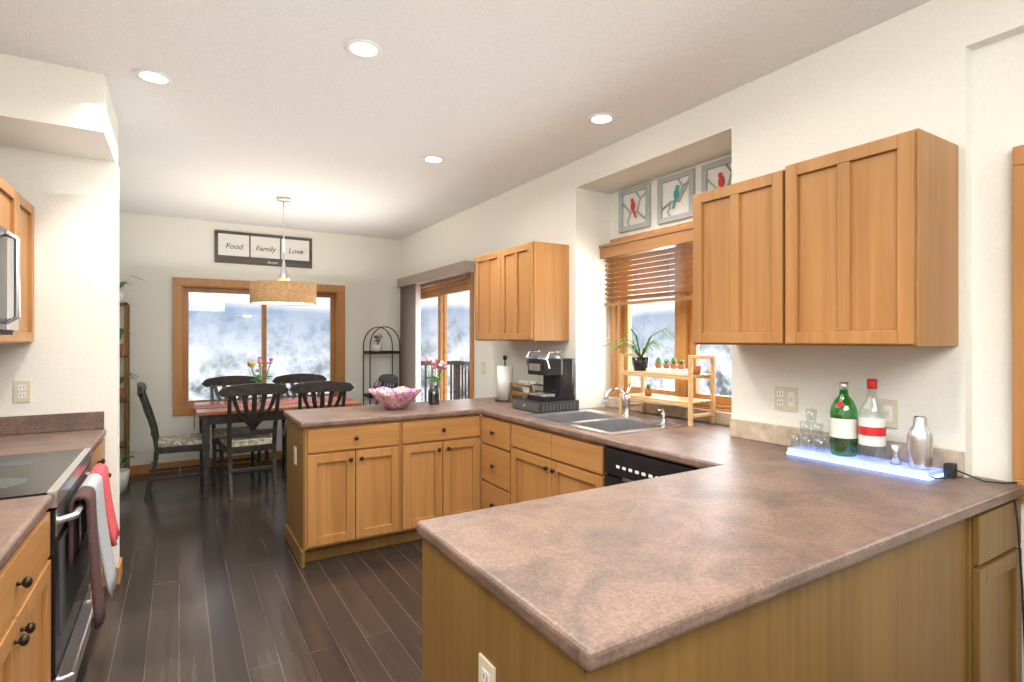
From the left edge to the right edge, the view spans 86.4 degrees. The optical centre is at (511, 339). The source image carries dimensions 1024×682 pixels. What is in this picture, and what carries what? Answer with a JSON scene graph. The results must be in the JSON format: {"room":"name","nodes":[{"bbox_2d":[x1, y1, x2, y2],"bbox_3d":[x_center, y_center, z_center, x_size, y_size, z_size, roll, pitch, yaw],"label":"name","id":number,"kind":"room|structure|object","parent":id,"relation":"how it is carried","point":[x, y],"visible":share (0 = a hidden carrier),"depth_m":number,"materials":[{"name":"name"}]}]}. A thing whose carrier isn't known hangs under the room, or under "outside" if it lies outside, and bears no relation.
{"room":"kitchen","nodes":[
{"label":"kitchen","id":0,"kind":"room"},
{"bbox_2d":[0,53,119,566],"bbox_3d":[-2.527,0.050,2.863,0.710,2.760,0.720,0,0,-31],"label":"wall","id":1,"kind":"structure","parent":0,"point":[59,170],"depth_m":3.04,"materials":[{"name":"paint"}]},
{"bbox_2d":[0,176,33,343],"bbox_3d":[-2.574,-0.357,2.591,0.339,0.755,0.745,0,0,-31],"label":"upper cabinet","id":2,"kind":"object","parent":1,"relation":"attached to","point":[16,213],"visible":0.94,"depth_m":2.83,"materials":[{"name":"brown wood"}]},
{"bbox_2d":[14,380,30,401],"bbox_3d":[-2.668,0.282,2.970,0.070,0.115,0.008,0,0,-31],"label":"outlet","id":3,"kind":"object","parent":1,"relation":"attached to","point":[22,391],"visible":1,"depth_m":2.97,"materials":[{"name":"beige plastic"}]},
{"bbox_2d":[0,411,103,435],"bbox_3d":[-2.454,0.465,2.690,0.647,0.099,0.704,0,0,-31],"label":"backsplash","id":4,"kind":"structure","parent":1,"relation":"attached to","point":[25,424],"depth_m":3.02,"materials":[{"name":"laminate"}]},
{"bbox_2d":[102,557,122,579],"bbox_3d":[-2.679,1.380,3.154,0.694,0.100,0.016,0,0,-31],"label":"baseboard","id":5,"kind":"structure","parent":1,"relation":"attached to","point":[119,569],"depth_m":3.22,"materials":[{"name":"brown wood"}]},
{"bbox_2d":[75,459,422,681],"bbox_3d":[-0.638,1.480,2.773,4.240,0.100,9.000,0,0,-31],"label":"floor","id":6,"kind":"structure","parent":0,"point":[217,585],"depth_m":3.00,"materials":[{"name":"brown wood"}]},
{"bbox_2d":[0,512,50,681],"bbox_3d":[-1.562,0.993,1.236,0.652,0.874,0.973,0,0,-31],"label":"base cabinet","id":7,"kind":"object","parent":6,"relation":"on","point":[25,613],"visible":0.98,"depth_m":1.49,"materials":[{"name":"brown wood"}]},
{"bbox_2d":[0,495,51,570],"bbox_3d":[-1.351,0.535,0.896,0.652,0.040,1.777,0,0,-31],"label":"countertop","id":8,"kind":"structure","parent":7,"relation":"on","point":[20,518],"depth_m":1.57,"materials":[{"name":"stone"}]},
{"bbox_2d":[0,448,92,681],"bbox_3d":[-2.014,0.925,2.040,0.717,0.970,0.857,0,0,-31],"label":"range","id":9,"kind":"object","parent":6,"relation":"on","point":[59,477],"visible":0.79,"depth_m":2.03,"materials":[{"name":"black"}]},
{"bbox_2d":[69,486,105,629],"bbox_3d":[-1.602,0.821,2.064,0.103,0.501,0.162,0,0,-31],"label":"towel","id":10,"kind":"object","parent":9,"relation":"hanging from","point":[87,494],"visible":0.96,"depth_m":2.02,"materials":[{"name":"fabric"}]},
{"bbox_2d":[78,473,117,597],"bbox_3d":[-1.701,0.800,2.245,0.122,0.461,0.221,0,0,-31],"label":"towel","id":11,"kind":"object","parent":9,"relation":"hanging from","point":[94,481],"visible":0.73,"depth_m":2.22,"materials":[{"name":"white fabric"}]},
{"bbox_2d":[87,463,119,546],"bbox_3d":[-1.821,0.736,2.433,0.111,0.331,0.204,0,0,-31],"label":"towel","id":12,"kind":"object","parent":9,"relation":"hanging from","point":[102,470],"visible":0.56,"depth_m":2.42,"materials":[{"name":"red fabric"}]},
{"bbox_2d":[89,438,110,605],"bbox_3d":[-2.438,0.993,2.700,0.683,0.874,0.700,0,0,-31],"label":"base cabinet","id":13,"kind":"object","parent":6,"relation":"on","point":[98,454],"visible":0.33,"depth_m":2.89,"materials":[{"name":"brown wood"}]},
{"bbox_2d":[0,429,105,455],"bbox_3d":[-2.447,0.535,2.692,0.652,0.040,0.699,0,0,-31],"label":"countertop","id":14,"kind":"structure","parent":13,"relation":"on","point":[42,442],"depth_m":2.75,"materials":[{"name":"stone"}]},
{"bbox_2d":[120,302,129,476],"bbox_3d":[-4.067,0.530,5.473,0.360,1.800,0.300,0,0,-31],"label":"plant shelf","id":15,"kind":"object","parent":6,"relation":"on","point":[125,443],"visible":0.42,"depth_m":5.43,"materials":[{"name":"brown wood"}]},
{"bbox_2d":[120,275,144,399],"bbox_3d":[-3.964,-0.025,5.490,0.462,1.258,0.456,0,0,-31],"label":"plants","id":16,"kind":"object","parent":15,"relation":"on","point":[121,334],"visible":0.35,"depth_m":5.49,"materials":[{"name":"green plant"}]},
{"bbox_2d":[120,452,139,493],"bbox_3d":[-3.698,1.243,5.098,0.370,0.372,0.419,0,0,-31],"label":"pot","id":17,"kind":"object","parent":6,"relation":"on","point":[124,475],"visible":0.25,"depth_m":5.09,"materials":[{"name":"white plastic"}]},
{"bbox_2d":[137,382,209,498],"bbox_3d":[-3.193,0.914,5.151,0.573,1.039,0.590,0,0,-31],"label":"chair","id":18,"kind":"object","parent":6,"relation":"on","point":[177,443],"visible":0.88,"depth_m":5.00,"materials":[{"name":"wood"}]},
{"bbox_2d":[202,376,262,483],"bbox_3d":[-2.909,0.914,5.724,0.590,1.039,0.573,0,0,-31],"label":"chair","id":19,"kind":"object","parent":6,"relation":"on","point":[214,383],"visible":0.48,"depth_m":5.79,"materials":[{"name":"wood"}]},
{"bbox_2d":[218,383,288,499],"bbox_3d":[-2.471,0.914,5.133,0.590,1.039,0.573,0,0,-35],"label":"chair","id":20,"kind":"object","parent":6,"relation":"on","point":[252,439],"visible":1,"depth_m":4.98,"materials":[{"name":"wood"}]},
{"bbox_2d":[194,395,361,497],"bbox_3d":[-2.406,1.040,5.602,1.470,0.780,0.930,0,0,-31],"label":"dining table","id":21,"kind":"object","parent":6,"relation":"on","point":[208,417],"visible":0.52,"depth_m":5.04,"materials":[{"name":"brown wood"}]},
{"bbox_2d":[194,397,353,430],"bbox_3d":[-2.406,0.748,5.602,1.488,0.204,0.340,0,0,-31],"label":"cloth table","id":22,"kind":"object","parent":21,"relation":"on","point":[206,406],"visible":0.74,"depth_m":5.42,"materials":[{"name":"red fabric"}]},
{"bbox_2d":[247,357,272,401],"bbox_3d":[-2.523,0.401,5.451,0.236,0.454,0.262,0,0,-31],"label":"flowers","id":23,"kind":"object","parent":22,"relation":"on","point":[250,364],"visible":0.85,"depth_m":5.42,"materials":[{"name":"green plant"}]},
{"bbox_2d":[272,373,326,474],"bbox_3d":[-2.326,0.914,6.080,0.590,1.039,0.573,0,0,-29],"label":"chair","id":24,"kind":"object","parent":6,"relation":"on","point":[291,379],"visible":0.27,"depth_m":6.22,"materials":[{"name":"wood"}]},
{"bbox_2d":[289,381,353,409],"bbox_3d":[-1.924,0.914,5.444,0.590,1.039,0.573,0,0,-26],"label":"chair","id":25,"kind":"object","parent":6,"relation":"on","point":[342,388],"visible":0.27,"depth_m":5.20,"materials":[{"name":"wood"}]},
{"bbox_2d":[363,326,399,404],"bbox_3d":[-1.653,0.632,6.911,0.392,1.596,0.294,0,0,-31],"label":"wire plant stand","id":26,"kind":"object","parent":6,"relation":"on","point":[369,395],"visible":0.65,"depth_m":6.84,"materials":[{"name":"black metal"}]},
{"bbox_2d":[373,334,382,350],"bbox_3d":[-1.698,0.047,6.902,0.133,0.239,0.148,0,0,-31],"label":"potted plant","id":27,"kind":"object","parent":26,"relation":"on","point":[377,347],"visible":0.9,"depth_m":6.85,"materials":[{"name":"white ceramic"}]},
{"bbox_2d":[285,414,479,567],"bbox_3d":[-0.930,0.993,3.988,1.265,0.874,0.683,0,0,-31],"label":"base cabinet","id":28,"kind":"object","parent":6,"relation":"on","point":[352,488],"visible":0.98,"depth_m":3.68,"materials":[{"name":"brown wood"}]},
{"bbox_2d":[294,446,296,464],"bbox_3d":[-1.444,0.772,3.635,0.006,0.115,0.070,0,0,-31],"label":"electrical outlet","id":29,"kind":"object","parent":28,"relation":"attached to","point":[295,455],"visible":0.93,"depth_m":3.61,"materials":[{"name":"beige plastic"}]},
{"bbox_2d":[375,374,398,404],"bbox_3d":[-1.609,0.914,6.074,0.573,1.039,0.590,0,0,-33],"label":"chair","id":30,"kind":"object","parent":6,"relation":"on","point":[385,380],"visible":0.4,"depth_m":6.25,"materials":[{"name":"wood"}]},
{"bbox_2d":[480,415,606,508],"bbox_3d":[0.364,0.993,3.619,0.638,0.874,1.400,0,0,-31],"label":"base cabinet","id":31,"kind":"object","parent":6,"relation":"on","point":[520,463],"visible":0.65,"depth_m":3.49,"materials":[{"name":"brown wood"}]},
{"bbox_2d":[604,446,698,486],"bbox_3d":[0.888,0.993,2.768,0.600,0.874,0.596,0,0,-31],"label":"dishwasher","id":32,"kind":"object","parent":6,"relation":"on","point":[621,466],"visible":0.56,"depth_m":2.68,"materials":[{"name":"black metal"}]},
{"bbox_2d":[423,519,965,681],"bbox_3d":[0.614,0.993,1.660,1.602,0.874,0.711,0,0,-31],"label":"base cabinet","id":33,"kind":"object","parent":6,"relation":"on","point":[897,614],"visible":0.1,"depth_m":1.36,"materials":[{"name":"brown wood"}]},
{"bbox_2d":[478,653,495,681],"bbox_3d":[-0.057,0.772,1.213,0.008,0.115,0.070,0,0,-31],"label":"electrical outlet","id":34,"kind":"object","parent":33,"relation":"attached to","point":[486,670],"visible":1,"depth_m":1.21,"materials":[{"name":"beige plastic"}]},
{"bbox_2d":[283,397,1023,671],"bbox_3d":[0.173,0.535,3.005,2.277,0.040,3.550,0,0,-31],"label":"countertop","id":35,"kind":"structure","parent":33,"relation":"on","point":[590,580],"depth_m":1.49,"materials":[{"name":"stone"}]},
{"bbox_2d":[368,386,420,409],"bbox_3d":[-0.859,0.437,4.037,0.387,0.154,0.377,0,0,-31],"label":"bowl","id":36,"kind":"object","parent":35,"relation":"on","point":[400,397],"visible":1,"depth_m":3.95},
{"bbox_2d":[428,385,438,404],"bbox_3d":[-0.623,0.442,4.341,0.090,0.145,0.089,0,0,-31],"label":"jar","id":37,"kind":"object","parent":35,"relation":"on","point":[433,394],"visible":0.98,"depth_m":4.31,"materials":[{"name":"clear glass"}]},
{"bbox_2d":[495,355,512,401],"bbox_3d":[-0.059,0.323,4.568,0.170,0.382,0.170,0,0,-31],"label":"paper towel holder","id":38,"kind":"object","parent":35,"relation":"on","point":[504,376],"visible":0.96,"depth_m":4.51,"materials":[{"name":"black"}]},
{"bbox_2d":[510,380,542,402],"bbox_3d":[0.126,0.421,4.353,0.150,0.185,0.300,0,0,-31],"label":"rack","id":39,"kind":"object","parent":35,"relation":"on","point":[527,387],"visible":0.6,"depth_m":4.33,"materials":[{"name":"brown wood"}]},
{"bbox_2d":[513,397,578,412],"bbox_3d":[0.237,0.476,4.007,0.360,0.075,0.367,0,0,-31],"label":"pod drawer","id":40,"kind":"object","parent":35,"relation":"on","point":[524,403],"visible":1,"depth_m":3.87,"materials":[{"name":"black"}]},
{"bbox_2d":[525,350,574,401],"bbox_3d":[0.271,0.257,3.995,0.295,0.361,0.322,0,0,-31],"label":"coffee maker","id":41,"kind":"object","parent":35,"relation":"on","point":[556,371],"visible":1,"depth_m":3.90,"materials":[{"name":"black plastic"}]},
{"bbox_2d":[522,409,684,434],"bbox_3d":[0.547,0.606,3.450,0.588,0.196,0.878,0,0,-31],"label":"sink","id":42,"kind":"object","parent":35,"relation":"in","point":[603,422],"visible":0.44,"depth_m":3.48,"materials":[{"name":"metal"}]},
{"bbox_2d":[658,409,666,423],"bbox_3d":[0.908,0.463,3.297,0.059,0.090,0.035,0,0,-31],"label":"soap pump","id":43,"kind":"object","parent":42,"relation":"on","point":[663,419],"visible":1,"depth_m":3.29,"materials":[{"name":"silver metal"}]},
{"bbox_2d":[603,384,630,416],"bbox_3d":[0.686,0.398,3.535,0.237,0.218,0.056,0,0,-31],"label":"faucet","id":44,"kind":"object","parent":35,"relation":"on","point":[626,403],"visible":1,"depth_m":3.55,"materials":[{"name":"silver metal"}]},
{"bbox_2d":[619,353,714,426],"bbox_3d":[0.987,0.304,3.525,0.222,0.420,0.610,0,0,-31],"label":"rack","id":45,"kind":"object","parent":35,"relation":"on","point":[689,401],"visible":0.92,"depth_m":3.35,"materials":[{"name":"beige wood"}]},
{"bbox_2d":[595,328,700,395],"bbox_3d":[0.807,0.148,3.547,0.408,0.446,0.781,0,0,-31],"label":"potted plants","id":46,"kind":"object","parent":45,"relation":"on","point":[640,363],"visible":0.96,"depth_m":3.56,"materials":[{"name":"green plant"}]},
{"bbox_2d":[606,397,731,425],"bbox_3d":[1.078,0.477,3.640,0.038,0.074,1.319,0,0,-31],"label":"niche ledge","id":47,"kind":"object","parent":35,"relation":"on","point":[722,418],"visible":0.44,"depth_m":3.61,"materials":[{"name":"stone"}]},
{"bbox_2d":[730,418,963,476],"bbox_3d":[1.428,0.467,2.473,0.019,0.094,1.010,0,0,-31],"label":"backsplash","id":48,"kind":"structure","parent":35,"relation":"on","point":[766,432],"depth_m":2.55,"materials":[{"name":"stone"}]},
{"bbox_2d":[787,445,942,480],"bbox_3d":[1.429,0.500,2.249,0.127,0.028,0.544,0,0,-31],"label":"bar","id":49,"kind":"object","parent":35,"relation":"on","point":[903,469],"visible":0.92,"depth_m":2.18,"materials":[{"name":"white plastic"}]},
{"bbox_2d":[790,409,829,451],"bbox_3d":[1.330,0.398,2.423,0.103,0.175,0.158,0,0,-31],"label":"stack","id":50,"kind":"object","parent":49,"relation":"on","point":[809,441],"visible":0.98,"depth_m":2.42,"materials":[{"name":"clear glass"}]},
{"bbox_2d":[829,382,858,456],"bbox_3d":[1.399,0.333,2.301,0.110,0.305,0.104,0,0,-31],"label":"bottle","id":51,"kind":"object","parent":49,"relation":"on","point":[843,429],"visible":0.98,"depth_m":2.27,"materials":[{"name":"green glass"}]},
{"bbox_2d":[858,379,885,461],"bbox_3d":[1.458,0.323,2.208,0.095,0.325,0.094,0,0,-31],"label":"bottle","id":52,"kind":"object","parent":49,"relation":"on","point":[871,431],"visible":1,"depth_m":2.18,"materials":[{"name":"clear glass"}]},
{"bbox_2d":[890,444,901,464],"bbox_3d":[1.496,0.448,2.126,0.040,0.075,0.039,0,0,-31],"label":"jigger steel","id":53,"kind":"object","parent":49,"relation":"on","point":[895,459],"visible":1,"depth_m":2.12,"materials":[{"name":"silver metal"}]},
{"bbox_2d":[907,416,933,469],"bbox_3d":[1.542,0.388,2.060,0.084,0.195,0.083,0,0,-31],"label":"cocktail shaker","id":54,"kind":"object","parent":49,"relation":"on","point":[920,441],"visible":1,"depth_m":2.03,"materials":[{"name":"metal"}]},
{"bbox_2d":[930,462,1017,483],"bbox_3d":[1.668,0.489,1.969,0.212,0.050,0.189,0,0,-31],"label":"power adapter","id":55,"kind":"object","parent":35,"relation":"on","point":[950,470],"visible":1,"depth_m":2.02,"materials":[{"name":"black plastic"}]},
{"bbox_2d":[1014,500,1023,648],"bbox_3d":[1.796,0.994,1.923,0.076,0.864,0.019,0,0,-31],"label":"hanging cable","id":56,"kind":"object","parent":35,"relation":"hanging from","point":[1019,551],"visible":0.95,"depth_m":1.91,"materials":[{"name":"black plastic"}]},
{"bbox_2d":[966,499,1021,681],"bbox_3d":[1.474,0.993,2.161,0.385,0.874,0.727,0,0,-31],"label":"base cabinet","id":57,"kind":"object","parent":6,"relation":"on","point":[993,622],"visible":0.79,"depth_m":1.84,"materials":[{"name":"brown wood"}]},
{"bbox_2d":[120,212,399,466],"bbox_3d":[-3.137,0.050,6.386,3.740,2.760,0.230,0,0,-31],"label":"wall","id":58,"kind":"structure","parent":0,"point":[158,254],"depth_m":6.17,"materials":[{"name":"paint"}]},
{"bbox_2d":[120,451,281,474],"bbox_3d":[-3.003,1.380,6.359,3.540,0.100,0.017,0,0,-31],"label":"baseboard","id":59,"kind":"structure","parent":58,"relation":"attached to","point":[139,469],"depth_m":6.01,"materials":[{"name":"brown wood"}]},
{"bbox_2d":[226,243,242,248],"bbox_3d":[-3.169,-1.064,6.230,0.180,0.059,0.002,0,0,-31],"label":"sign","id":60,"kind":"object","parent":58,"relation":"attached to","point":[233,246],"visible":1,"depth_m":6.22,"materials":[{"name":"black paint"}]},
{"bbox_2d":[173,277,344,415],"bbox_3d":[-2.940,0.077,6.476,1.850,1.515,0.163,0,0,-31],"label":"dining window","id":61,"kind":"structure","parent":58,"relation":"in","point":[183,288],"depth_m":6.22,"materials":[{"name":"brown wood"}]},
{"bbox_2d":[256,246,275,251],"bbox_3d":[-2.885,-1.054,6.403,0.219,0.078,0.002,0,0,-31],"label":"sign","id":62,"kind":"object","parent":58,"relation":"attached to","point":[266,248],"visible":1,"depth_m":6.41,"materials":[{"name":"black paint"}]},
{"bbox_2d":[422,357,447,386],"bbox_3d":[-0.611,0.317,4.339,0.214,0.356,0.173,0,0,-31],"label":"flowers","id":63,"kind":"object","parent":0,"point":[441,365],"visible":0.92,"depth_m":4.36,"materials":[{"name":"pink plant"}]},
{"bbox_2d":[0,0,931,239],"bbox_3d":[-0.638,-1.380,2.773,4.240,0.100,9.000,0,0,-31],"label":"ceiling","id":64,"kind":"structure","parent":0,"point":[252,112],"depth_m":2.83,"materials":[{"name":"white paint"}]},
{"bbox_2d":[133,68,172,85],"bbox_3d":[-1.813,-1.327,2.759,0.170,0.006,0.170,0,0,-31],"label":"recessed light","id":65,"kind":"object","parent":64,"relation":"in","point":[151,76],"visible":1,"depth_m":2.75,"materials":[{"name":"white"}]},
{"bbox_2d":[250,196,315,305],"bbox_3d":[-2.149,-0.832,5.132,0.580,0.994,0.580,0,0,-31],"label":"pendant lamp","id":66,"kind":"object","parent":64,"relation":"hanging from","point":[283,289],"visible":1,"depth_m":4.92,"materials":[{"name":"fabric"}]},
{"bbox_2d":[344,38,382,58],"bbox_3d":[-0.677,-1.327,2.492,0.170,0.006,0.170,0,0,-31],"label":"recessed light","id":67,"kind":"object","parent":64,"relation":"in","point":[361,48],"visible":1,"depth_m":2.48,"materials":[{"name":"white"}]},
{"bbox_2d":[422,155,444,163],"bbox_3d":[-0.578,-1.327,4.017,0.170,0.006,0.170,0,0,-31],"label":"recessed light","id":68,"kind":"object","parent":64,"relation":"in","point":[434,159],"visible":0.96,"depth_m":4.01,"materials":[{"name":"white"}]},
{"bbox_2d":[587,113,615,124],"bbox_3d":[0.539,-1.327,3.281,0.170,0.006,0.170,0,0,-31],"label":"recessed light","id":69,"kind":"object","parent":64,"relation":"in","point":[601,118],"visible":1,"depth_m":3.27,"materials":[{"name":"white"}]},
{"bbox_2d":[400,0,1023,681],"bbox_3d":[0.905,0.050,3.833,0.500,2.760,8.800,0,0,-31],"label":"wall","id":70,"kind":"structure","parent":0,"point":[902,72],"depth_m":2.41,"materials":[{"name":"paint"}]},
{"bbox_2d":[400,284,420,401],"bbox_3d":[-1.264,0.365,6.758,0.079,2.050,0.574,0,0,-31],"label":"blinds","id":71,"kind":"object","parent":70,"relation":"attached to","point":[410,336],"visible":0.73,"depth_m":6.67,"materials":[{"name":"beige"}]},
{"bbox_2d":[421,272,473,401],"bbox_3d":[-0.828,0.365,6.313,0.165,2.130,1.940,0,0,-31],"label":"sliding door","id":72,"kind":"structure","parent":70,"relation":"in","point":[441,292],"depth_m":6.23,"materials":[{"name":"brown wood"}]},
{"bbox_2d":[397,261,473,287],"bbox_3d":[-0.925,-0.720,6.201,0.113,0.110,1.930,0,0,-31],"label":"blind valance","id":73,"kind":"object","parent":72,"relation":"attached to","point":[451,270],"visible":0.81,"depth_m":5.90,"materials":[{"name":"beige"}]},
{"bbox_2d":[481,362,484,373],"bbox_3d":[-0.280,0.278,5.283,0.012,0.115,0.070,0,0,-31],"label":"light switch","id":74,"kind":"object","parent":70,"relation":"attached to","point":[482,367],"visible":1,"depth_m":5.28,"materials":[{"name":"beige plastic"}]},
{"bbox_2d":[475,241,568,340],"bbox_3d":[0.054,-0.352,4.418,0.339,0.725,0.895,0,0,-31],"label":"upper cabinet","id":75,"kind":"object","parent":70,"relation":"attached to","point":[522,292],"visible":1,"depth_m":4.11,"materials":[{"name":"brown wood"}]},
{"bbox_2d":[513,387,542,397],"bbox_3d":[0.195,0.465,4.495,0.017,0.099,1.031,0,0,-31],"label":"backsplash","id":76,"kind":"structure","parent":70,"relation":"attached to","point":[515,388],"depth_m":4.71,"materials":[{"name":"laminate"}]},
{"bbox_2d":[619,182,650,232],"bbox_3d":[0.895,-0.960,3.997,0.025,0.310,0.310,0,0,-31],"label":"framed picture","id":77,"kind":"object","parent":70,"relation":"attached to","point":[635,208],"visible":1,"depth_m":3.98},
{"bbox_2d":[610,221,731,412],"bbox_3d":[1.155,-0.149,3.694,0.140,1.242,1.291,0,0,-31],"label":"window","id":78,"kind":"structure","parent":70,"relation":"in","point":[620,321],"depth_m":3.75,"materials":[{"name":"brown wood"}]},
{"bbox_2d":[599,225,692,336],"bbox_3d":[1.042,-0.367,3.639,0.104,0.695,1.286,0,0,-31],"label":"window blind","id":79,"kind":"object","parent":78,"relation":"attached to","point":[677,240],"visible":0.54,"depth_m":3.76,"materials":[{"name":"brown wood"}]},
{"bbox_2d":[657,168,694,224],"bbox_3d":[1.099,-0.955,3.664,0.025,0.310,0.310,0,0,-31],"label":"framed picture","id":80,"kind":"object","parent":70,"relation":"attached to","point":[675,192],"visible":1,"depth_m":3.66},
{"bbox_2d":[701,156,731,192],"bbox_3d":[1.294,-0.950,3.344,0.025,0.310,0.310,0,0,-31],"label":"framed picture","id":81,"kind":"object","parent":70,"relation":"attached to","point":[716,174],"visible":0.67,"depth_m":3.39},
{"bbox_2d":[693,169,786,344],"bbox_3d":[1.165,-0.350,2.596,0.339,0.750,0.488,0,0,-31],"label":"upper cabinet","id":82,"kind":"object","parent":70,"relation":"attached to","point":[738,263],"visible":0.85,"depth_m":2.49,"materials":[{"name":"brown wood"}]},
{"bbox_2d":[775,386,797,411],"bbox_3d":[1.329,0.287,2.648,0.012,0.115,0.115,0,0,-31],"label":"electrical outlet","id":83,"kind":"object","parent":70,"relation":"attached to","point":[786,398],"visible":1,"depth_m":2.64,"materials":[{"name":"beige plastic"}]},
{"bbox_2d":[785,128,957,346],"bbox_3d":[1.416,-0.355,2.179,0.347,0.760,0.484,0,0,-31],"label":"upper cabinet","id":84,"kind":"object","parent":70,"relation":"attached to","point":[871,243],"visible":1,"depth_m":2.02,"materials":[{"name":"brown wood"}]},
{"bbox_2d":[879,399,897,427],"bbox_3d":[1.562,0.307,2.266,0.012,0.115,0.070,0,0,-31],"label":"light switch","id":85,"kind":"object","parent":70,"relation":"attached to","point":[890,407],"visible":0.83,"depth_m":2.26,"materials":[{"name":"beige plastic"}]},
{"bbox_2d":[1012,145,1023,499],"bbox_3d":[2.010,-0.060,1.628,0.030,1.260,0.785,0,0,-31],"label":"door frame","id":86,"kind":"structure","parent":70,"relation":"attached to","point":[1018,314],"depth_m":1.94,"materials":[{"name":"brown wood"}]},
{"bbox_3d":[-2.363,0.050,1.721,0.200,2.760,8.600,0,0,-31],"label":"wall","id":87,"kind":"structure","parent":0,"visible":0},
{"bbox_2d":[0,225,20,334],"bbox_3d":[-2.125,-0.237,1.974,0.462,0.435,0.760,0,0,-31],"label":"over-the-range microwave","id":88,"kind":"object","parent":87,"relation":"attached to","point":[10,279],"visible":1,"depth_m":2.22,"materials":[{"name":"silver metal"}]},
{"label":"outside","id":89,"kind":"structure","parent":0,"visible":0},
{"bbox_2d":[189,291,469,401],"bbox_3d":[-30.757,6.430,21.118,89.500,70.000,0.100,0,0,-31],"label":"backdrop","id":90,"kind":"structure","parent":89,"point":[247,351],"depth_m":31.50,"materials":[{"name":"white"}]},
{"bbox_2d":[631,252,731,395],"bbox_3d":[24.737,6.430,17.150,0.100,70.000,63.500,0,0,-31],"label":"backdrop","id":91,"kind":"structure","parent":89,"point":[727,366],"depth_m":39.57,"materials":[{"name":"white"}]},
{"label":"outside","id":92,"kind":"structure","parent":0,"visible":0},
{"bbox_2d":[421,361,469,400],"bbox_3d":[-0.488,0.980,7.844,1.900,1.140,5.300,0,0,-31],"label":"rail","id":93,"kind":"object","parent":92,"point":[455,394],"depth_m":10.26,"materials":[{"name":"brown"}]}
]}

